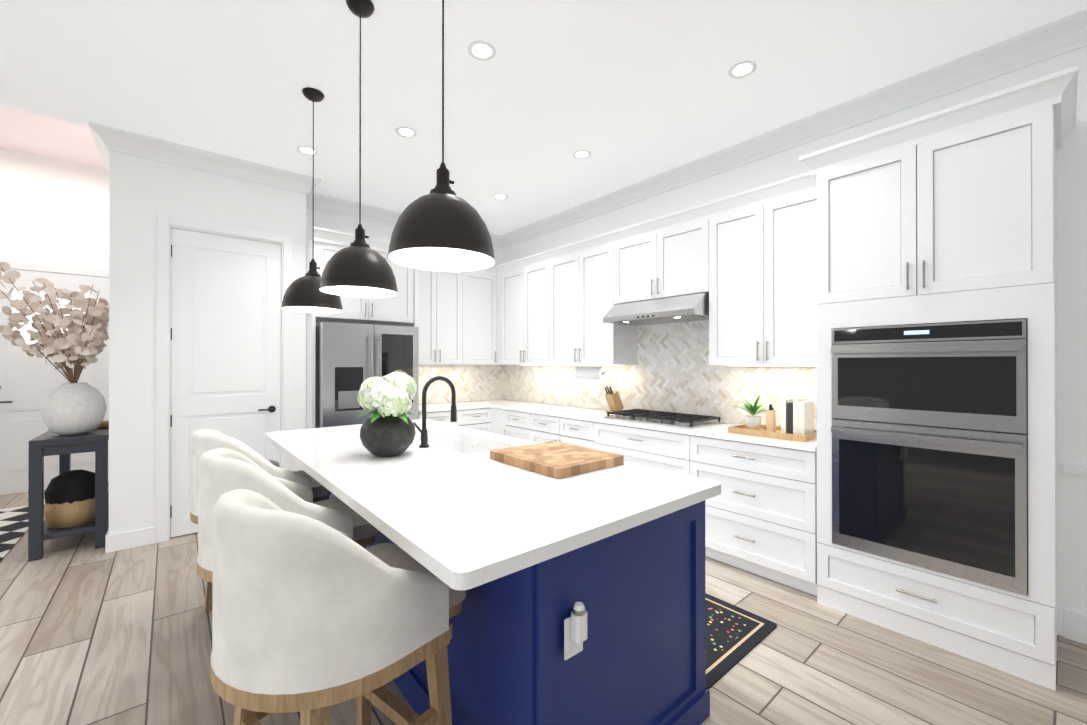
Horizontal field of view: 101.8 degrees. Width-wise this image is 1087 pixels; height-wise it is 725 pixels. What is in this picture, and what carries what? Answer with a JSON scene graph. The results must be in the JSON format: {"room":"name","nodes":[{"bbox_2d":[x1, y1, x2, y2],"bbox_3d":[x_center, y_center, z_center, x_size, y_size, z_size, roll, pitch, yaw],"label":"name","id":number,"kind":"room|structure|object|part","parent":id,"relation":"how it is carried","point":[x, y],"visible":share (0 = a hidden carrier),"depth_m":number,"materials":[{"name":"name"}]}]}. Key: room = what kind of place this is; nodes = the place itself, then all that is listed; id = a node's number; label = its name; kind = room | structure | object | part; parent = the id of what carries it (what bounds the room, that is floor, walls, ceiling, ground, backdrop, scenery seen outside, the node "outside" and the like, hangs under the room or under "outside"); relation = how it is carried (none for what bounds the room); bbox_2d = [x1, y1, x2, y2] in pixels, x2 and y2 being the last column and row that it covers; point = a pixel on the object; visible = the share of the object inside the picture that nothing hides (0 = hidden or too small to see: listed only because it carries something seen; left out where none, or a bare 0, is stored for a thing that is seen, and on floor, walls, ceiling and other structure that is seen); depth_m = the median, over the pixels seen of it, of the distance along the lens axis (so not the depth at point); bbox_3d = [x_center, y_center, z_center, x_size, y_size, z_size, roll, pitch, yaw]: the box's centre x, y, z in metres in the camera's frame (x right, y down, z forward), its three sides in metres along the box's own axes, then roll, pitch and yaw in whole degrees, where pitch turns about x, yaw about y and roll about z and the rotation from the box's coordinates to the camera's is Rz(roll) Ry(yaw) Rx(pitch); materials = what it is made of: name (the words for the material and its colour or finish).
{"room":"kitchen","nodes":[
{"label":"kitchen","id":0,"kind":"room"},
{"bbox_2d":[0,147,109,269],"bbox_3d":[-6.537,-0.452,4.401,3.840,3.750,0.300,0,0,-40],"label":"wall","id":1,"kind":"structure","parent":0,"point":[53,211],"depth_m":5.01,"materials":[{"name":"white paint"}]},
{"bbox_2d":[0,259,108,494],"bbox_3d":[-5.531,0.160,4.984,1.150,2.530,0.099,0,0,-40],"label":"front door","id":2,"kind":"structure","parent":1,"relation":"in","point":[28,384],"depth_m":4.88,"materials":[{"name":"white"}]},
{"bbox_2d":[109,150,140,534],"bbox_3d":[-4.104,-0.452,4.428,0.150,3.750,2.800,0,0,-40],"label":"wall","id":3,"kind":"structure","parent":0,"point":[125,169],"depth_m":3.37,"materials":[{"name":"white paint"}]},
{"bbox_2d":[99,153,109,171],"bbox_3d":[-3.559,-1.662,3.589,0.105,0.135,0.790,0,0,-40],"label":"crown molding","id":4,"kind":"structure","parent":3,"relation":"attached to","point":[105,157],"depth_m":3.65,"materials":[{"name":"white wood"}]},
{"bbox_2d":[105,528,116,552],"bbox_3d":[-4.162,1.358,4.364,0.016,0.130,2.816,0,0,-40],"label":"baseboard","id":5,"kind":"structure","parent":3,"relation":"attached to","point":[109,539],"depth_m":3.30,"materials":[{"name":"white wood"}]},
{"bbox_2d":[141,157,305,528],"bbox_3d":[-2.731,-0.153,3.834,1.180,3.150,0.120,0,0,-40],"label":"wall","id":6,"kind":"structure","parent":0,"point":[143,191],"depth_m":3.64,"materials":[{"name":"white paint"}]},
{"bbox_2d":[88,122,323,200],"bbox_3d":[-2.716,-1.661,3.704,1.540,0.135,0.105,0,0,-40],"label":"crown molding","id":7,"kind":"structure","parent":6,"relation":"attached to","point":[106,138],"depth_m":3.60,"materials":[{"name":"white wood"}]},
{"bbox_2d":[156,213,292,542],"bbox_3d":[-2.725,0.124,3.826,0.950,2.595,0.138,0,0,-40],"label":"door frame","id":8,"kind":"structure","parent":6,"relation":"attached to","point":[164,223],"depth_m":3.53,"materials":[{"name":"white wood"}]},
{"bbox_2d":[170,228,280,536],"bbox_3d":[-2.708,0.163,3.795,0.784,2.493,0.098,0,0,-40],"label":"pantry door","id":9,"kind":"structure","parent":6,"relation":"in","point":[225,335],"depth_m":3.77,"materials":[{"name":"white wood"}]},
{"bbox_2d":[306,208,503,403],"bbox_3d":[-1.552,-0.149,5.467,2.970,3.150,0.308,0,0,-40],"label":"wall","id":10,"kind":"structure","parent":0,"point":[477,382],"depth_m":5.52,"materials":[{"name":"beige tile"}]},
{"bbox_2d":[306,195,499,246],"bbox_3d":[-1.536,-1.657,5.224,2.435,0.135,0.105,0,0,-40],"label":"crown molding","id":11,"kind":"structure","parent":10,"relation":"attached to","point":[335,205],"depth_m":4.80,"materials":[{"name":"white wood"}]},
{"bbox_2d":[419,266,493,364],"bbox_3d":[-1.126,-0.597,5.362,1.196,1.245,0.416,0,0,-40],"label":"upper cabinet","id":12,"kind":"object","parent":10,"relation":"attached to","point":[455,307],"depth_m":5.26,"materials":[{"name":"white wood"}]},
{"bbox_3d":[-1.052,-1.162,5.211,1.112,0.115,0.088,0,0,-40],"label":"cabinet crown molding","id":13,"kind":"part","parent":12,"relation":"part of","materials":[{"name":"white wood"}]},
{"bbox_2d":[0,482,1086,724],"bbox_3d":[-1.192,1.445,1.451,8.200,0.060,11.700,0,0,-40],"label":"floor","id":14,"kind":"structure","parent":0,"point":[90,634],"depth_m":2.08,"materials":[{"name":"brown wood"}]},
{"bbox_2d":[0,503,44,561],"bbox_3d":[-4.763,1.415,3.080,1.450,0.008,2.400,0,0,-40],"label":"checkered rug","id":15,"kind":"object","parent":14,"relation":"on","point":[13,525],"visible":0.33,"depth_m":3.80,"materials":[{"name":"fabric"}]},
{"bbox_2d":[28,428,108,561],"bbox_3d":[-3.906,0.991,3.734,0.400,0.860,1.210,0,0,-40],"label":"console table","id":16,"kind":"object","parent":14,"relation":"on","point":[50,443],"visible":0.6,"depth_m":3.29,"materials":[{"name":"grey wood"}]},
{"bbox_2d":[0,262,108,434],"bbox_3d":[-3.749,-0.047,3.389,0.616,1.212,1.252,0,0,-40],"label":"vase","id":17,"kind":"object","parent":16,"relation":"on","point":[73,407],"visible":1,"depth_m":3.31,"materials":[{"name":"white ceramic"}]},
{"bbox_2d":[44,469,94,528],"bbox_3d":[-3.671,1.044,3.455,0.330,0.410,0.327,0,0,-40],"label":"basket","id":18,"kind":"object","parent":16,"relation":"on","point":[69,498],"visible":0.79,"depth_m":3.35,"materials":[{"name":"black wicker"}]},
{"bbox_2d":[97,421,108,428],"bbox_3d":[-3.822,0.535,3.774,0.200,0.050,0.200,0,0,-40],"label":"woven tray","id":19,"kind":"object","parent":16,"relation":"on","point":[103,424],"visible":0.27,"depth_m":3.75,"materials":[{"name":"brown wicker"}]},
{"bbox_2d":[190,428,331,611],"bbox_3d":[-1.601,0.892,2.519,0.650,1.057,0.636,0,0,-40],"label":"stool","id":20,"kind":"object","parent":14,"relation":"on","point":[204,440],"visible":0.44,"depth_m":2.27,"materials":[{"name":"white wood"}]},
{"bbox_2d":[197,448,378,582],"bbox_3d":[-1.112,0.890,1.932,0.638,1.057,0.626,0,0,-40],"label":"stool","id":21,"kind":"object","parent":14,"relation":"on","point":[221,471],"visible":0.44,"depth_m":1.67,"materials":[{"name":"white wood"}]},
{"bbox_2d":[210,489,465,724],"bbox_3d":[-0.612,0.888,1.359,0.662,1.057,0.646,0,0,-40],"label":"stool","id":22,"kind":"object","parent":14,"relation":"on","point":[313,620],"visible":0.98,"depth_m":1.06,"materials":[{"name":"white fabric"}]},
{"bbox_2d":[306,227,418,428],"bbox_3d":[-1.865,0.101,4.572,1.088,2.645,0.666,0,0,-40],"label":"tall cabinet","id":23,"kind":"object","parent":14,"relation":"on","point":[401,308],"depth_m":4.29,"materials":[{"name":"white wood"}]},
{"bbox_3d":[-1.672,-1.165,4.348,1.086,0.115,0.070,0,0,-40],"label":"cabinet crown molding","id":24,"kind":"part","parent":23,"relation":"part of","materials":[{"name":"white wood"}]},
{"bbox_2d":[315,322,418,427],"bbox_3d":[-1.835,0.521,4.468,0.900,1.765,0.806,0,0,-40],"label":"fridge","id":25,"kind":"object","parent":14,"relation":"on","point":[350,358],"visible":0.42,"depth_m":4.10,"materials":[{"name":"silver metal"}]},
{"bbox_2d":[419,415,486,431],"bbox_3d":[-1.162,0.980,5.195,0.922,0.890,0.618,0,0,-40],"label":"base cabinet","id":26,"kind":"object","parent":14,"relation":"on","point":[432,417],"depth_m":4.96,"materials":[{"name":"white wood"}]},
{"bbox_2d":[487,427,506,435],"bbox_3d":[-0.301,0.981,5.302,0.664,0.890,0.372,0,0,-40],"label":"base cabinet","id":27,"kind":"object","parent":14,"relation":"on","point":[495,430],"depth_m":5.15,"materials":[{"name":"white wood"}]},
{"bbox_2d":[310,435,716,724],"bbox_3d":[-0.515,0.973,2.508,0.935,0.889,2.650,0,0,-40],"label":"kitchen island","id":28,"kind":"object","parent":14,"relation":"on","point":[642,659],"depth_m":1.46,"materials":[{"name":"blue wood"}]},
{"bbox_2d":[264,419,720,590],"bbox_3d":[-0.613,0.508,2.434,1.210,0.041,2.730,0,0,-40],"label":"island countertop","id":29,"kind":"structure","parent":28,"relation":"on","point":[475,520],"depth_m":1.59,"materials":[{"name":"white stone"}]},
{"bbox_2d":[357,370,416,456],"bbox_3d":[-0.807,0.263,2.324,0.327,0.446,0.401,0,0,-40],"label":"vase","id":30,"kind":"object","parent":29,"relation":"on","point":[387,428],"visible":1,"depth_m":2.23,"materials":[{"name":"grey ceramic"}]},
{"bbox_2d":[413,376,456,447],"bbox_3d":[-0.641,0.284,2.629,0.238,0.407,0.124,0,0,-40],"label":"faucet","id":31,"kind":"object","parent":29,"relation":"on","point":[423,431],"visible":1,"depth_m":2.55,"materials":[{"name":"black metal"}]},
{"bbox_2d":[490,441,623,478],"bbox_3d":[0.057,0.465,2.169,0.430,0.042,0.520,0,0,-40],"label":"cutting board","id":32,"kind":"object","parent":29,"relation":"on","point":[556,460],"visible":1,"depth_m":2.06,"materials":[{"name":"brown wood"}]},
{"bbox_2d":[564,602,586,660],"bbox_3d":[0.100,0.779,1.280,0.072,0.158,0.043,0,0,-40],"label":"electrical outlet","id":33,"kind":"object","parent":28,"relation":"attached to","point":[575,629],"visible":1,"depth_m":1.27,"materials":[{"name":"white plastic"}]},
{"bbox_2d":[507,431,522,438],"bbox_3d":[-0.034,0.980,5.022,0.618,0.890,0.522,0,0,-40],"label":"base cabinet","id":34,"kind":"object","parent":14,"relation":"on","point":[515,434],"depth_m":4.89,"materials":[{"name":"white wood"}]},
{"bbox_2d":[523,435,586,447],"bbox_3d":[0.371,0.979,4.543,0.618,0.890,0.982,0,0,-40],"label":"base cabinet","id":35,"kind":"object","parent":14,"relation":"on","point":[534,438],"depth_m":4.59,"materials":[{"name":"white wood"}]},
{"bbox_2d":[587,447,686,474],"bbox_3d":[0.978,0.977,3.825,0.618,0.890,1.022,0,0,-40],"label":"base cabinet","id":36,"kind":"object","parent":14,"relation":"on","point":[674,467],"depth_m":3.49,"materials":[{"name":"white wood"}]},
{"bbox_2d":[705,593,776,688],"bbox_3d":[0.506,1.413,2.703,0.730,0.008,1.480,0,0,-40],"label":"kitchen rug","id":37,"kind":"object","parent":14,"relation":"on","point":[734,635],"visible":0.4,"depth_m":2.29,"materials":[{"name":"black fabric"}]},
{"bbox_2d":[687,451,817,595],"bbox_3d":[1.575,0.975,3.119,0.618,0.890,0.828,0,0,-40],"label":"base cabinet","id":38,"kind":"object","parent":14,"relation":"on","point":[761,514],"depth_m":2.82,"materials":[{"name":"white wood"}]},
{"bbox_2d":[419,399,816,478],"bbox_3d":[0.182,0.517,4.069,1.520,0.029,4.076,0,0,-40],"label":"countertop","id":39,"kind":"structure","parent":38,"relation":"on","point":[708,448],"depth_m":3.59,"materials":[{"name":"white stone"}]},
{"bbox_2d":[604,386,623,412],"bbox_3d":[0.696,0.364,4.372,0.198,0.276,0.100,0,0,-40],"label":"knife block","id":40,"kind":"object","parent":39,"relation":"on","point":[613,399],"visible":0.88,"depth_m":4.34,"materials":[{"name":"brown wood"}]},
{"bbox_2d":[604,409,723,428],"bbox_3d":[1.017,0.474,3.819,0.492,0.052,0.900,0,0,-40],"label":"cooktop","id":41,"kind":"object","parent":39,"relation":"in","point":[684,420],"visible":1,"depth_m":3.67,"materials":[{"name":"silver metal"}]},
{"bbox_2d":[728,395,816,441],"bbox_3d":[1.582,0.359,3.067,0.320,0.279,0.542,0,0,-40],"label":"tray","id":42,"kind":"object","parent":39,"relation":"on","point":[797,419],"visible":0.98,"depth_m":2.92,"materials":[{"name":"brown wood"}]},
{"bbox_2d":[794,65,1078,690],"bbox_3d":[2.116,0.095,2.433,0.680,2.645,1.060,0,0,-40],"label":"tall cabinet","id":43,"kind":"object","parent":14,"relation":"on","point":[936,390],"depth_m":2.17,"materials":[{"name":"white wood"}]},
{"bbox_3d":[1.895,-1.170,2.251,0.074,0.115,1.059,0,0,-40],"label":"cabinet crown molding","id":44,"kind":"part","parent":43,"relation":"part of","materials":[{"name":"white wood"}]},
{"bbox_3d":[2.470,-1.171,2.087,0.592,0.115,0.068,0,0,-40],"label":"cabinet crown molding","id":45,"kind":"part","parent":43,"relation":"part of","materials":[{"name":"white wood"}]},
{"bbox_2d":[0,0,1086,234],"bbox_3d":[-1.306,-2.095,1.364,7.900,0.720,11.700,0,0,-40],"label":"ceiling","id":46,"kind":"structure","parent":0,"point":[628,92],"depth_m":2.69,"materials":[{"name":"white paint"}]},
{"bbox_2d":[296,146,317,154],"bbox_3d":[-1.928,-1.726,3.600,0.155,0.004,0.155,0,0,44],"label":"recessed light","id":47,"kind":"object","parent":46,"relation":"in","point":[305,150],"depth_m":3.60,"materials":[{"name":"white plastic"}]},
{"bbox_2d":[281,87,342,312],"bbox_3d":[-1.481,-1.033,2.837,0.356,1.392,0.356,0,0,-40],"label":"pendant light","id":48,"kind":"object","parent":46,"relation":"hanging from","point":[303,294],"visible":0.92,"depth_m":2.75,"materials":[{"name":"brown metal"}]},
{"bbox_2d":[319,0,398,297],"bbox_3d":[-0.887,-1.035,2.135,0.356,1.392,0.356,0,0,-40],"label":"pendant light","id":49,"kind":"object","parent":46,"relation":"hanging from","point":[358,267],"visible":1,"depth_m":2.06,"materials":[{"name":"brown metal"}]},
{"bbox_2d":[395,127,416,137],"bbox_3d":[-1.030,-1.727,3.312,0.155,0.004,0.155,0,0,44],"label":"recessed light","id":50,"kind":"object","parent":46,"relation":"in","point":[407,132],"depth_m":3.31,"materials":[{"name":"white plastic"}]},
{"bbox_2d":[387,0,495,271],"bbox_3d":[-0.338,-1.037,1.486,0.356,1.392,0.356,0,0,-40],"label":"pendant light","id":51,"kind":"object","parent":46,"relation":"hanging from","point":[441,226],"visible":1,"depth_m":1.39,"materials":[{"name":"brown metal"}]},
{"bbox_2d":[468,41,495,60],"bbox_3d":[-0.342,-1.729,2.453,0.155,0.004,0.155,0,0,44],"label":"recessed light","id":52,"kind":"object","parent":46,"relation":"in","point":[485,51],"depth_m":2.45,"materials":[{"name":"white plastic"}]},
{"bbox_2d":[493,194,507,199],"bbox_3d":[-0.447,-1.724,4.590,0.155,0.004,0.155,0,0,44],"label":"recessed light","id":53,"kind":"object","parent":46,"relation":"in","point":[497,196],"depth_m":4.58,"materials":[{"name":"white plastic"}]},
{"bbox_2d":[573,150,590,158],"bbox_3d":[0.320,-1.726,3.668,0.155,0.004,0.155,0,0,44],"label":"recessed light","id":54,"kind":"object","parent":46,"relation":"in","point":[581,154],"depth_m":3.66,"materials":[{"name":"white plastic"}]},
{"bbox_2d":[728,61,756,78],"bbox_3d":[1.175,-1.729,2.610,0.155,0.004,0.155,0,0,44],"label":"recessed light","id":55,"kind":"object","parent":46,"relation":"in","point":[736,71],"depth_m":2.61,"materials":[{"name":"white plastic"}]},
{"bbox_2d":[494,176,816,275],"bbox_3d":[0.586,-1.165,4.200,0.084,0.115,3.747,0,0,-40],"label":"crown molding","id":56,"kind":"structure","parent":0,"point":[785,188],"depth_m":3.62,"materials":[{"name":"white wood"}]},
{"bbox_2d":[504,46,1086,635],"bbox_3d":[2.367,-0.156,2.893,0.308,3.150,9.300,0,0,-40],"label":"wall","id":57,"kind":"structure","parent":0,"point":[674,370],"depth_m":3.34,"materials":[{"name":"white paint"}]},
{"bbox_2d":[491,274,502,364],"bbox_3d":[-0.440,-0.543,5.665,0.412,1.140,0.182,0,0,-40],"label":"upper cabinet","id":58,"kind":"object","parent":57,"relation":"attached to","point":[496,281],"depth_m":5.59,"materials":[{"name":"white wood"}]},
{"bbox_2d":[503,270,518,364],"bbox_3d":[-0.228,-0.544,5.464,0.348,1.140,0.521,0,0,-40],"label":"upper cabinet","id":59,"kind":"object","parent":57,"relation":"attached to","point":[510,280],"depth_m":5.41,"materials":[{"name":"white wood"}]},
{"bbox_2d":[519,264,542,364],"bbox_3d":[0.049,-0.545,5.137,0.348,1.140,0.585,0,0,-40],"label":"upper cabinet","id":60,"kind":"object","parent":57,"relation":"attached to","point":[531,278],"depth_m":5.11,"materials":[{"name":"white wood"}]},
{"bbox_2d":[543,256,570,364],"bbox_3d":[0.346,-0.546,4.786,0.348,1.140,0.585,0,0,-40],"label":"upper cabinet","id":61,"kind":"object","parent":57,"relation":"attached to","point":[557,273],"depth_m":4.76,"materials":[{"name":"white wood"}]},
{"bbox_2d":[571,245,636,364],"bbox_3d":[0.623,-0.547,4.459,0.348,1.140,0.523,0,0,-40],"label":"upper cabinet","id":62,"kind":"object","parent":57,"relation":"attached to","point":[593,341],"depth_m":4.35,"materials":[{"name":"white wood"}]},
{"bbox_2d":[575,365,607,379],"bbox_3d":[0.490,0.099,4.546,0.132,0.150,0.396,0,0,-40],"label":"paper towel holder","id":63,"kind":"object","parent":62,"relation":"attached to","point":[597,373],"visible":1,"depth_m":4.46,"materials":[{"name":"white paper"}]},
{"bbox_2d":[611,220,706,305],"bbox_3d":[1.101,-0.833,3.893,0.348,0.570,0.960,0,0,-40],"label":"upper cabinet","id":64,"kind":"object","parent":57,"relation":"attached to","point":[672,262],"depth_m":3.74,"materials":[{"name":"white wood"}]},
{"bbox_2d":[603,293,708,325],"bbox_3d":[1.035,-0.448,3.836,0.518,0.184,0.920,0,0,-40],"label":"range hood","id":65,"kind":"object","parent":64,"relation":"attached to","point":[688,308],"visible":0.85,"depth_m":3.65,"materials":[{"name":"silver metal"}]},
{"bbox_2d":[707,190,816,365],"bbox_3d":[1.678,-0.550,3.210,0.348,1.140,0.827,0,0,-40],"label":"upper cabinet","id":66,"kind":"object","parent":57,"relation":"attached to","point":[752,271],"depth_m":3.09,"materials":[{"name":"white wood"}]},
{"bbox_2d":[500,9,1086,247],"bbox_3d":[2.312,-1.664,2.654,0.105,0.135,9.000,0,0,-40],"label":"crown molding","id":67,"kind":"structure","parent":57,"relation":"attached to","point":[1064,35],"depth_m":2.92,"materials":[{"name":"white wood"}]},
{"bbox_2d":[1063,608,1086,644],"bbox_3d":[3.967,1.338,0.758,0.016,0.150,3.980,0,0,-40],"label":"baseboard","id":68,"kind":"structure","parent":57,"relation":"attached to","point":[1074,625],"depth_m":2.24,"materials":[{"name":"white wood"}]},
{"bbox_2d":[1063,462,1086,477],"bbox_3d":[3.962,0.831,0.755,0.030,0.645,3.980,0,0,-40],"label":"trim","id":69,"kind":"structure","parent":57,"relation":"attached to","point":[1071,469],"depth_m":2.24,"materials":[{"name":"white wood"}]}
]}

